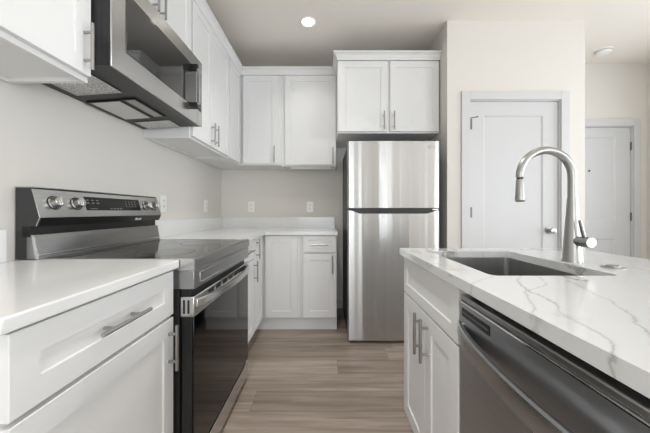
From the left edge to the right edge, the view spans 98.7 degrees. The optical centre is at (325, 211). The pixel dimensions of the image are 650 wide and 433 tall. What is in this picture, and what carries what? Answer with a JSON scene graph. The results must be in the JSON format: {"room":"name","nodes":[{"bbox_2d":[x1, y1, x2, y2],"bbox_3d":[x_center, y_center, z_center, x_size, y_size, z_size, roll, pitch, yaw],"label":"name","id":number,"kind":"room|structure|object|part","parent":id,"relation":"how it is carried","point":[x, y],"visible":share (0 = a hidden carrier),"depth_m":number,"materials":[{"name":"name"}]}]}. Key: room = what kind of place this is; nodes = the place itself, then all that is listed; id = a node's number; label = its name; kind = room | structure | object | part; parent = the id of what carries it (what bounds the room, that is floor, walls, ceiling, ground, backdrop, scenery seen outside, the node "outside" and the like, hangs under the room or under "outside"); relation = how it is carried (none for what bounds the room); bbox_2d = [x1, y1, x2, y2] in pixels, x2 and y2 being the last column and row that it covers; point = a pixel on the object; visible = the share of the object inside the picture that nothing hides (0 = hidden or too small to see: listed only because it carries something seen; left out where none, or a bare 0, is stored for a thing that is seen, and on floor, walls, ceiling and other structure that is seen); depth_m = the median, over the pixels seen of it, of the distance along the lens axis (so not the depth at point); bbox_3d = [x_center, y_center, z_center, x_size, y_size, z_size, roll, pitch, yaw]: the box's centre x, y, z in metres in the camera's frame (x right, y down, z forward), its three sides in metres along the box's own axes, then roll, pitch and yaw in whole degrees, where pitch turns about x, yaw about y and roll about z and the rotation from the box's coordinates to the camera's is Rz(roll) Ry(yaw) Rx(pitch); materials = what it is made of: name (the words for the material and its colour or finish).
{"room":"kitchen","nodes":[
{"label":"kitchen","id":0,"kind":"room"},
{"bbox_2d":[0,80,220,260],"bbox_3d":[-1.233,-0.274,-0.215,0.100,2.743,6.970,0,0,0],"label":"wall","id":1,"kind":"structure","parent":0,"point":[50,138],"depth_m":1.35,"materials":[{"name":"white paint"}]},
{"bbox_2d":[0,229,6,262],"bbox_3d":[-1.173,0.124,0.749,0.019,0.120,0.541,0,0,0],"label":"backsplash","id":2,"kind":"structure","parent":1,"relation":"attached to","point":[3,232],"depth_m":1.01,"materials":[{"name":"white stone"}]},
{"bbox_2d":[0,0,94,82],"bbox_3d":[-1.005,-0.933,0.765,0.352,0.937,0.546,0,0,0],"label":"upper cabinet","id":3,"kind":"object","parent":1,"relation":"attached to","point":[42,41],"visible":1,"depth_m":0.92,"materials":[{"name":"white paint"}]},
{"bbox_3d":[-0.847,-0.592,1.000,0.036,0.165,0.012,0,0,0],"label":"handle","id":4,"kind":"part","parent":3,"relation":"part of","materials":[{"name":"silver metal"}]},
{"bbox_2d":[160,195,165,211],"bbox_3d":[-1.179,-0.057,2.030,0.008,0.120,0.073,0,0,0],"label":"wall outlet","id":5,"kind":"object","parent":1,"relation":"attached to","point":[162,197],"visible":1,"depth_m":2.02,"materials":[{"name":"white plastic"}]},
{"bbox_2d":[149,0,190,49],"bbox_3d":[-1.005,-1.182,1.425,0.352,0.440,0.764,0,0,0],"label":"upper cabinet","id":6,"kind":"object","parent":1,"relation":"attached to","point":[177,13],"visible":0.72,"depth_m":1.65,"materials":[{"name":"white paint"}]},
{"bbox_2d":[41,0,201,128],"bbox_3d":[-0.961,-0.741,1.425,0.436,0.432,0.764,0,0,0],"label":"microwave","id":7,"kind":"object","parent":6,"relation":"attached to","point":[144,76],"visible":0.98,"depth_m":1.29,"materials":[{"name":"grey metal"}]},
{"bbox_3d":[-1.028,-0.537,1.176,0.205,0.021,0.182,0,0,0],"label":"filter frame","id":8,"kind":"part","parent":7,"relation":"part of","materials":[{"name":"metal"}]},
{"bbox_3d":[-1.073,-0.534,1.478,0.161,0.018,0.261,0,0,0],"label":"lamp frame","id":9,"kind":"part","parent":7,"relation":"part of","materials":[{"name":"black plastic"}]},
{"bbox_3d":[-0.950,-0.542,1.470,0.066,0.012,0.256,0,0,0],"label":"vent frame","id":10,"kind":"part","parent":7,"relation":"part of","materials":[{"name":"black plastic"}]},
{"bbox_3d":[-0.803,-0.751,1.393,0.006,0.412,0.699,0,0,0],"label":"door","id":11,"kind":"part","parent":7,"relation":"part of","materials":[{"name":"metal"}]},
{"bbox_3d":[-1.028,-0.537,1.715,0.205,0.021,0.130,0,0,0],"label":"filter frame","id":12,"kind":"part","parent":7,"relation":"part of","materials":[{"name":"metal"}]},
{"bbox_3d":[-0.777,-0.853,1.655,0.044,0.036,0.026,0,0,0],"label":"handle mount","id":13,"kind":"part","parent":7,"relation":"part of","materials":[{"name":"black plastic"}]},
{"bbox_3d":[-0.777,-0.628,1.655,0.044,0.036,0.026,0,0,0],"label":"handle mount","id":14,"kind":"part","parent":7,"relation":"part of","materials":[{"name":"black plastic"}]},
{"bbox_3d":[-0.776,-0.741,1.655,0.067,0.253,0.022,0,0,0],"label":"handle","id":15,"kind":"part","parent":7,"relation":"part of","materials":[{"name":"metal"}]},
{"bbox_3d":[-0.803,-0.751,1.776,0.006,0.412,0.062,0,0,0],"label":"control panel","id":16,"kind":"part","parent":7,"relation":"part of","materials":[{"name":"metal"}]},
{"bbox_3d":[-0.847,-1.087,1.398,0.036,0.165,0.012,0,0,0],"label":"handle","id":17,"kind":"part","parent":6,"relation":"part of","materials":[{"name":"silver metal"}]},
{"bbox_3d":[-0.847,-1.087,1.460,0.036,0.165,0.012,0,0,0],"label":"handle","id":18,"kind":"part","parent":6,"relation":"part of","materials":[{"name":"silver metal"}]},
{"bbox_2d":[144,0,228,158],"bbox_3d":[-1.005,-0.940,2.166,0.352,0.925,0.708,0,0,0],"label":"upper cabinet","id":19,"kind":"object","parent":1,"relation":"attached to","point":[211,140],"visible":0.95,"depth_m":2.10,"materials":[{"name":"white paint"}]},
{"bbox_3d":[-0.875,-0.943,1.985,0.020,0.899,0.322,0,0,0],"label":"door","id":20,"kind":"part","parent":19,"relation":"part of","materials":[{"name":"white paint"}]},
{"bbox_3d":[-0.847,-0.587,2.114,0.036,0.165,0.012,0,0,0],"label":"handle","id":21,"kind":"part","parent":19,"relation":"part of","materials":[{"name":"silver metal"}]},
{"bbox_3d":[-0.847,-0.587,2.184,0.036,0.165,0.012,0,0,0],"label":"handle","id":22,"kind":"part","parent":19,"relation":"part of","materials":[{"name":"silver metal"}]},
{"bbox_3d":[-0.875,-0.943,2.332,0.020,0.899,0.360,0,0,0],"label":"door","id":23,"kind":"part","parent":19,"relation":"part of","materials":[{"name":"white paint"}]},
{"bbox_2d":[204,200,207,211],"bbox_3d":[-1.179,-0.057,2.750,0.008,0.120,0.073,0,0,0],"label":"wall outlet","id":24,"kind":"object","parent":1,"relation":"attached to","point":[205,201],"visible":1,"depth_m":2.75,"materials":[{"name":"white plastic"}]},
{"bbox_2d":[155,217,334,237],"bbox_3d":[-0.538,0.124,2.507,1.287,0.120,1.324,0,0,0],"label":"backsplash","id":25,"kind":"structure","parent":1,"relation":"attached to","point":[166,228],"depth_m":3.15,"materials":[{"name":"white stone"}]},
{"bbox_2d":[221,74,346,298],"bbox_3d":[-0.017,-0.274,3.220,2.333,2.743,0.100,0,0,0],"label":"wall","id":26,"kind":"structure","parent":0,"point":[274,192],"depth_m":3.17,"materials":[{"name":"white paint"}]},
{"bbox_2d":[197,58,283,168],"bbox_3d":[-0.817,-0.940,2.845,0.728,0.925,0.646,0,0,0],"label":"upper cabinet","id":27,"kind":"object","parent":26,"relation":"attached to","point":[255,101],"visible":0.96,"depth_m":2.86,"materials":[{"name":"white paint"}]},
{"bbox_3d":[-0.875,-0.941,2.690,0.020,0.903,0.316,0,0,0],"label":"door","id":28,"kind":"part","parent":27,"relation":"part of","materials":[{"name":"white paint"}]},
{"bbox_3d":[-0.665,-0.941,2.862,0.359,0.903,0.020,0,0,0],"label":"door","id":29,"kind":"part","parent":27,"relation":"part of","materials":[{"name":"white paint"}]},
{"bbox_2d":[194,0,335,74],"bbox_3d":[-0.381,-1.431,1.676,0.984,0.070,2.368,0,0,0],"label":"crown molding","id":30,"kind":"structure","parent":27,"relation":"attached to","point":[203,6],"depth_m":2.82,"materials":[{"name":"white paint"}]},
{"bbox_3d":[-0.520,-0.582,2.834,0.012,0.165,0.036,0,0,0],"label":"handle","id":31,"kind":"part","parent":27,"relation":"part of","materials":[{"name":"silver metal"}]},
{"bbox_2d":[248,202,254,211],"bbox_3d":[-0.842,-0.052,3.166,0.073,0.120,0.008,0,0,0],"label":"wall outlet","id":32,"kind":"object","parent":26,"relation":"attached to","point":[251,205],"visible":1,"depth_m":3.16,"materials":[{"name":"white plastic"}]},
{"bbox_2d":[282,75,335,170],"bbox_3d":[-0.171,-0.924,2.992,0.562,0.955,0.352,0,0,0],"label":"upper cabinet","id":33,"kind":"object","parent":26,"relation":"attached to","point":[308,101],"visible":0.98,"depth_m":2.86,"materials":[{"name":"white paint"}]},
{"bbox_2d":[307,202,312,211],"bbox_3d":[-0.176,-0.052,3.166,0.073,0.120,0.008,0,0,0],"label":"wall outlet","id":34,"kind":"object","parent":26,"relation":"attached to","point":[309,204],"visible":1,"depth_m":3.16,"materials":[{"name":"white plastic"}]},
{"bbox_2d":[337,299,342,307],"bbox_3d":[0.583,1.048,3.163,0.935,0.100,0.014,0,0,0],"label":"baseboard","id":35,"kind":"structure","parent":26,"relation":"attached to","point":[339,301],"depth_m":3.16,"materials":[{"name":"grey paint"}]},
{"bbox_2d":[336,61,438,147],"bbox_3d":[0.579,-1.056,2.841,0.934,0.672,0.654,0,0,0],"label":"upper cabinet","id":36,"kind":"object","parent":26,"relation":"attached to","point":[376,100],"visible":0.86,"depth_m":2.56,"materials":[{"name":"white paint"}]},
{"bbox_3d":[0.343,-1.054,2.560,0.449,0.644,0.020,0,0,0],"label":"door","id":37,"kind":"part","parent":36,"relation":"part of","materials":[{"name":"white paint"}]},
{"bbox_2d":[333,50,441,73],"bbox_3d":[0.560,-1.419,2.660,0.976,0.070,0.284,0,0,0],"label":"crown molding","id":38,"kind":"structure","parent":36,"relation":"attached to","point":[338,55],"depth_m":2.54,"materials":[{"name":"white paint"}]},
{"bbox_3d":[0.815,-1.054,2.560,0.447,0.644,0.020,0,0,0],"label":"door","id":39,"kind":"part","parent":36,"relation":"part of","materials":[{"name":"white paint"}]},
{"bbox_2d":[220,308,413,432],"bbox_3d":[1.198,1.123,-0.190,4.963,0.050,7.020,0,0,0],"label":"floor","id":40,"kind":"structure","parent":0,"point":[297,380],"depth_m":1.75,"materials":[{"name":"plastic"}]},
{"bbox_2d":[0,271,178,432],"bbox_3d":[-0.857,0.656,0.772,0.646,0.883,0.572,0,0,0],"label":"base cabinet","id":41,"kind":"object","parent":40,"relation":"on","point":[104,364],"visible":0.91,"depth_m":0.70,"materials":[{"name":"white paint"}]},
{"bbox_3d":[-0.580,0.683,0.774,0.020,0.579,0.544,0,0,0],"label":"door","id":42,"kind":"part","parent":41,"relation":"part of","materials":[{"name":"white paint"}]},
{"bbox_2d":[0,260,178,334],"bbox_3d":[-0.869,0.199,0.770,0.625,0.030,0.584,0,0,0],"label":"countertop","id":43,"kind":"structure","parent":41,"relation":"on","point":[31,291],"depth_m":0.74,"materials":[{"name":"white stone"}]},
{"bbox_3d":[-0.552,0.301,0.770,0.036,0.012,0.185,0,0,0],"label":"handle","id":44,"kind":"part","parent":41,"relation":"part of","materials":[{"name":"silver metal"}]},
{"bbox_3d":[-0.552,0.495,1.014,0.036,0.165,0.012,0,0,0],"label":"handle","id":45,"kind":"part","parent":41,"relation":"part of","materials":[{"name":"silver metal"}]},
{"bbox_2d":[15,186,248,432],"bbox_3d":[-0.815,0.501,1.446,0.723,1.194,0.781,0,0,0],"label":"range","id":46,"kind":"object","parent":40,"relation":"on","point":[210,281],"visible":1,"depth_m":1.23,"materials":[{"name":"silver"}]},
{"bbox_3d":[-1.085,-0.036,1.128,0.038,0.051,0.051,0,0,0],"label":"knob","id":47,"kind":"part","parent":46,"relation":"part of","materials":[{"name":"metal"}]},
{"bbox_3d":[-1.070,-0.042,1.128,0.011,0.037,0.038,0,0,0],"label":"knob","id":48,"kind":"part","parent":46,"relation":"part of","materials":[{"name":"metal"}]},
{"bbox_3d":[-1.085,-0.036,1.228,0.038,0.051,0.051,0,0,0],"label":"knob","id":49,"kind":"part","parent":46,"relation":"part of","materials":[{"name":"metal"}]},
{"bbox_3d":[-1.111,0.136,1.446,0.046,0.092,0.776,0,0,0],"label":"panel","id":50,"kind":"part","parent":46,"relation":"part of","materials":[{"name":"metal"}]},
{"bbox_3d":[-1.098,-0.031,1.446,0.032,0.110,0.780,0,0,0],"label":"control panel","id":51,"kind":"part","parent":46,"relation":"part of","materials":[{"name":"metal"}]},
{"bbox_3d":[-0.848,0.203,1.069,0.524,0.046,0.006,0,0,0],"label":"trim","id":52,"kind":"part","parent":46,"relation":"part of","materials":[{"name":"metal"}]},
{"bbox_2d":[44,239,244,258],"bbox_3d":[-0.814,0.193,1.446,0.603,0.024,0.747,0,0,0],"label":"cooktop","id":53,"kind":"object","parent":46,"relation":"in","point":[139,248],"depth_m":1.32,"materials":[{"name":"black glass"}]},
{"bbox_3d":[-1.085,-0.036,1.704,0.038,0.051,0.051,0,0,0],"label":"knob","id":54,"kind":"part","parent":46,"relation":"part of","materials":[{"name":"metal"}]},
{"bbox_3d":[-1.085,-0.036,1.782,0.038,0.051,0.051,0,0,0],"label":"knob","id":55,"kind":"part","parent":46,"relation":"part of","materials":[{"name":"metal"}]},
{"bbox_3d":[-0.544,0.203,1.069,0.084,0.045,0.006,0,0,0],"label":"corner trim","id":56,"kind":"part","parent":46,"relation":"part of","materials":[{"name":"metal"}]},
{"bbox_3d":[-0.532,0.645,1.446,0.040,0.635,0.751,0,0,0],"label":"oven door","id":57,"kind":"part","parent":46,"relation":"part of","materials":[{"name":"black plastic"}]},
{"bbox_3d":[-0.529,0.365,1.446,0.053,0.077,0.755,0,0,0],"label":"door trim","id":58,"kind":"part","parent":46,"relation":"part of","materials":[{"name":"metal"}]},
{"bbox_3d":[-0.509,0.682,1.446,0.007,0.552,0.747,0,0,0],"label":"door glass","id":59,"kind":"part","parent":46,"relation":"part of","materials":[{"name":"black glass"}]},
{"bbox_3d":[-0.484,0.357,1.446,0.062,0.034,0.719,0,0,0],"label":"handle","id":60,"kind":"part","parent":46,"relation":"part of","materials":[{"name":"metal"}]},
{"bbox_3d":[-0.533,1.018,1.446,0.054,0.090,0.751,0,0,0],"label":"storage drawer","id":61,"kind":"part","parent":46,"relation":"part of","materials":[{"name":"metal"}]},
{"bbox_2d":[244,239,257,342],"bbox_3d":[-0.857,0.656,2.042,0.646,0.883,0.417,0,0,0],"label":"base cabinet","id":62,"kind":"object","parent":40,"relation":"on","point":[250,260],"visible":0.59,"depth_m":2.14,"materials":[{"name":"white paint"}]},
{"bbox_3d":[-0.580,0.297,2.042,0.020,0.150,0.392,0,0,0],"label":"drawer","id":63,"kind":"part","parent":62,"relation":"part of","materials":[{"name":"white paint"}]},
{"bbox_3d":[-0.580,0.678,2.042,0.020,0.589,0.392,0,0,0],"label":"door","id":64,"kind":"part","parent":62,"relation":"part of","materials":[{"name":"white paint"}]},
{"bbox_3d":[-0.552,0.478,2.218,0.036,0.165,0.012,0,0,0],"label":"handle","id":65,"kind":"part","parent":62,"relation":"part of","materials":[{"name":"silver metal"}]},
{"bbox_2d":[253,235,300,331],"bbox_3d":[-0.707,0.656,2.709,0.947,0.883,0.916,0,0,0],"label":"base cabinet","id":66,"kind":"object","parent":40,"relation":"on","point":[277,288],"visible":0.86,"depth_m":2.56,"materials":[{"name":"white paint"}]},
{"bbox_2d":[160,228,337,240],"bbox_3d":[-0.535,0.199,2.498,1.292,0.030,1.339,0,0,0],"label":"countertop","id":67,"kind":"structure","parent":66,"relation":"on","point":[220,233],"depth_m":2.54,"materials":[{"name":"white stone"}]},
{"bbox_3d":[-0.580,0.598,2.406,0.020,0.751,0.289,0,0,0],"label":"door","id":68,"kind":"part","parent":66,"relation":"part of","materials":[{"name":"white paint"}]},
{"bbox_3d":[-0.552,0.308,2.298,0.036,0.165,0.012,0,0,0],"label":"handle","id":69,"kind":"part","parent":66,"relation":"part of","materials":[{"name":"silver metal"}]},
{"bbox_3d":[-0.405,0.598,2.565,0.294,0.751,0.020,0,0,0],"label":"door","id":70,"kind":"part","parent":66,"relation":"part of","materials":[{"name":"white paint"}]},
{"bbox_2d":[300,235,336,328],"bbox_3d":[-0.064,0.656,2.843,0.337,0.883,0.648,0,0,0],"label":"base cabinet","id":71,"kind":"object","parent":40,"relation":"on","point":[318,253],"visible":0.94,"depth_m":2.56,"materials":[{"name":"white paint"}]},
{"bbox_3d":[-0.054,0.298,2.565,0.301,0.152,0.020,0,0,0],"label":"drawer","id":72,"kind":"part","parent":71,"relation":"part of","materials":[{"name":"white paint"}]},
{"bbox_3d":[-0.055,0.303,2.537,0.165,0.012,0.036,0,0,0],"label":"handle","id":73,"kind":"part","parent":71,"relation":"part of","materials":[{"name":"silver metal"}]},
{"bbox_3d":[-0.054,0.680,2.565,0.301,0.586,0.020,0,0,0],"label":"door","id":74,"kind":"part","parent":71,"relation":"part of","materials":[{"name":"white paint"}]},
{"bbox_2d":[343,140,438,340],"bbox_3d":[0.567,0.249,2.695,0.762,1.698,0.770,0,0,0],"label":"refrigerator","id":75,"kind":"object","parent":40,"relation":"on","point":[391,188],"visible":0.88,"depth_m":2.31,"materials":[{"name":"grey metal"}]},
{"bbox_3d":[0.567,0.531,2.345,0.762,1.078,0.070,0,0,0],"label":"fridge door","id":76,"kind":"part","parent":75,"relation":"part of","materials":[{"name":"metal"}]},
{"bbox_3d":[0.567,-0.307,2.345,0.762,0.554,0.070,0,0,0],"label":"freezer door","id":77,"kind":"part","parent":75,"relation":"part of","materials":[{"name":"metal"}]},
{"bbox_3d":[0.567,0.004,2.356,0.754,0.068,0.061,0,0,0],"label":"pocket handle","id":78,"kind":"part","parent":75,"relation":"part of","materials":[{"name":"black plastic"}]},
{"bbox_2d":[404,257,466,432],"bbox_3d":[0.677,0.656,1.102,0.646,0.883,0.568,0,0,0],"label":"base cabinet","id":79,"kind":"object","parent":40,"relation":"on","point":[431,303],"visible":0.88,"depth_m":1.04,"materials":[{"name":"white paint"}]},
{"bbox_3d":[0.400,0.690,1.242,0.020,0.580,0.288,0,0,0],"label":"door","id":80,"kind":"part","parent":79,"relation":"part of","materials":[{"name":"white paint"}]},
{"bbox_3d":[0.372,0.493,1.128,0.036,0.165,0.012,0,0,0],"label":"handle","id":81,"kind":"part","parent":79,"relation":"part of","materials":[{"name":"silver metal"}]},
{"bbox_3d":[0.372,0.493,1.060,0.036,0.165,0.012,0,0,0],"label":"handle","id":82,"kind":"part","parent":79,"relation":"part of","materials":[{"name":"silver metal"}]},
{"bbox_3d":[0.400,0.308,1.104,0.020,0.169,0.564,0,0,0],"label":"false drawer","id":83,"kind":"part","parent":79,"relation":"part of","materials":[{"name":"white paint"}]},
{"bbox_3d":[0.400,0.690,0.958,0.020,0.580,0.272,0,0,0],"label":"door","id":84,"kind":"part","parent":79,"relation":"part of","materials":[{"name":"white paint"}]},
{"bbox_2d":[400,248,649,398],"bbox_3d":[0.806,0.199,0.783,0.873,0.030,1.227,0,0,0],"label":"countertop","id":85,"kind":"structure","parent":79,"relation":"on","point":[600,316],"depth_m":0.60,"materials":[{"name":"white stone"}]},
{"bbox_2d":[445,257,578,275],"bbox_3d":[0.663,0.322,1.049,0.398,0.216,0.526,0,0,0],"label":"sink","id":86,"kind":"object","parent":85,"relation":"in","point":[498,266],"visible":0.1,"depth_m":1.30,"materials":[{"name":"metal"}]},
{"bbox_2d":[515,146,596,262],"bbox_3d":[0.820,-0.028,1.007,0.241,0.423,0.104,0,0,0],"label":"faucet","id":87,"kind":"object","parent":85,"relation":"on","point":[575,239],"visible":1,"depth_m":1.01,"materials":[{"name":"grey metal"}]},
{"bbox_3d":[0.813,-0.146,1.027,0.222,0.185,0.029,0,0,0],"label":"spout","id":88,"kind":"part","parent":87,"relation":"part of","materials":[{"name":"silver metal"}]},
{"bbox_3d":[0.896,0.063,0.973,0.032,0.068,0.013,0,0,-12],"label":"lever","id":89,"kind":"part","parent":87,"relation":"part of","materials":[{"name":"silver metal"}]},
{"bbox_2d":[600,264,626,269],"bbox_3d":[0.940,0.179,0.912,0.062,0.009,0.062,0,0,0],"label":"switch","id":90,"kind":"object","parent":85,"relation":"on","point":[609,266],"visible":1,"depth_m":0.90,"materials":[{"name":"silver metal"}]},
{"bbox_2d":[457,294,649,432],"bbox_3d":[0.667,0.667,0.511,0.656,0.862,0.607,0,0,0],"label":"dishwasher","id":91,"kind":"object","parent":40,"relation":"on","point":[514,379],"visible":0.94,"depth_m":0.52,"materials":[{"name":"silver metal"}]},
{"bbox_3d":[0.370,0.342,0.512,0.063,0.052,0.602,0,0,0],"label":"handle","id":92,"kind":"part","parent":91,"relation":"part of","materials":[{"name":"metal"}]},
{"bbox_2d":[206,0,649,65],"bbox_3d":[1.198,-1.670,-0.190,4.963,0.050,7.020,0,0,0],"label":"ceiling","id":93,"kind":"structure","parent":0,"point":[259,32],"depth_m":2.42,"materials":[{"name":"white paint"}]},
{"bbox_2d":[300,16,315,26],"bbox_3d":[-0.150,-1.641,2.420,0.136,0.007,0.136,0,0,0],"label":"recessed light","id":94,"kind":"object","parent":93,"relation":"in","point":[307,21],"visible":1,"depth_m":2.41,"materials":[{"name":"white plastic"}]},
{"bbox_2d":[302,18,313,25],"bbox_3d":[-0.150,-1.640,2.420,0.107,0.004,0.107,0,0,0],"label":"diffuser","id":95,"kind":"object","parent":94,"relation":"attached to","point":[305,21],"depth_m":2.41,"materials":[{"name":"white plastic"}]},
{"bbox_2d":[594,46,613,56],"bbox_3d":[2.840,-1.625,2.850,0.144,0.041,0.144,0,0,0],"label":"smoke detector","id":96,"kind":"object","parent":93,"relation":"attached to","point":[604,51],"visible":1,"depth_m":2.82,"materials":[{"name":"white plastic"}]},
{"bbox_2d":[429,21,584,249],"bbox_3d":[1.645,-0.274,2.838,1.189,2.743,0.863,0,0,0],"label":"wall","id":97,"kind":"structure","parent":0,"point":[475,55],"depth_m":2.41,"materials":[{"name":"white paint"}]},
{"bbox_2d":[470,102,557,247],"bbox_3d":[1.627,0.066,2.406,0.777,2.040,0.101,0,0,0],"label":"door","id":98,"kind":"structure","parent":97,"relation":"in","point":[502,134],"depth_m":2.43,"materials":[{"name":"grey paint"}]},
{"bbox_3d":[1.935,0.163,2.389,0.062,0.062,0.066,0,0,0],"label":"knob","id":99,"kind":"part","parent":98,"relation":"part of","materials":[{"name":"silver metal"}]},
{"bbox_2d":[461,91,569,247],"bbox_3d":[1.633,0.032,2.444,0.927,2.132,0.106,0,0,0],"label":"trim","id":100,"kind":"structure","parent":97,"relation":"attached to","point":[562,97],"depth_m":2.39,"materials":[{"name":"grey paint"}]},
{"bbox_2d":[585,64,646,258],"bbox_3d":[2.909,-0.274,3.160,1.341,2.743,0.100,0,0,0],"label":"wall","id":101,"kind":"structure","parent":0,"point":[612,91],"depth_m":3.11,"materials":[{"name":"white paint"}]},
{"bbox_2d":[585,128,631,256],"bbox_3d":[2.973,0.072,3.138,0.939,2.028,0.054,0,0,0],"label":"door","id":102,"kind":"structure","parent":101,"relation":"in","point":[608,216],"depth_m":3.13,"materials":[{"name":"grey paint"}]},
{"bbox_2d":[585,119,640,257],"bbox_3d":[2.960,0.034,3.147,1.090,2.128,0.106,0,0,0],"label":"trim","id":103,"kind":"structure","parent":101,"relation":"attached to","point":[634,125],"depth_m":3.09,"materials":[{"name":"grey paint"}]},
{"bbox_2d":[647,63,649,258],"bbox_3d":[3.630,-0.274,-0.245,0.100,2.743,6.910,0,0,0],"label":"wall","id":104,"kind":"structure","parent":0,"point":[648,64],"depth_m":3.09,"materials":[{"name":"white paint"}]}
]}

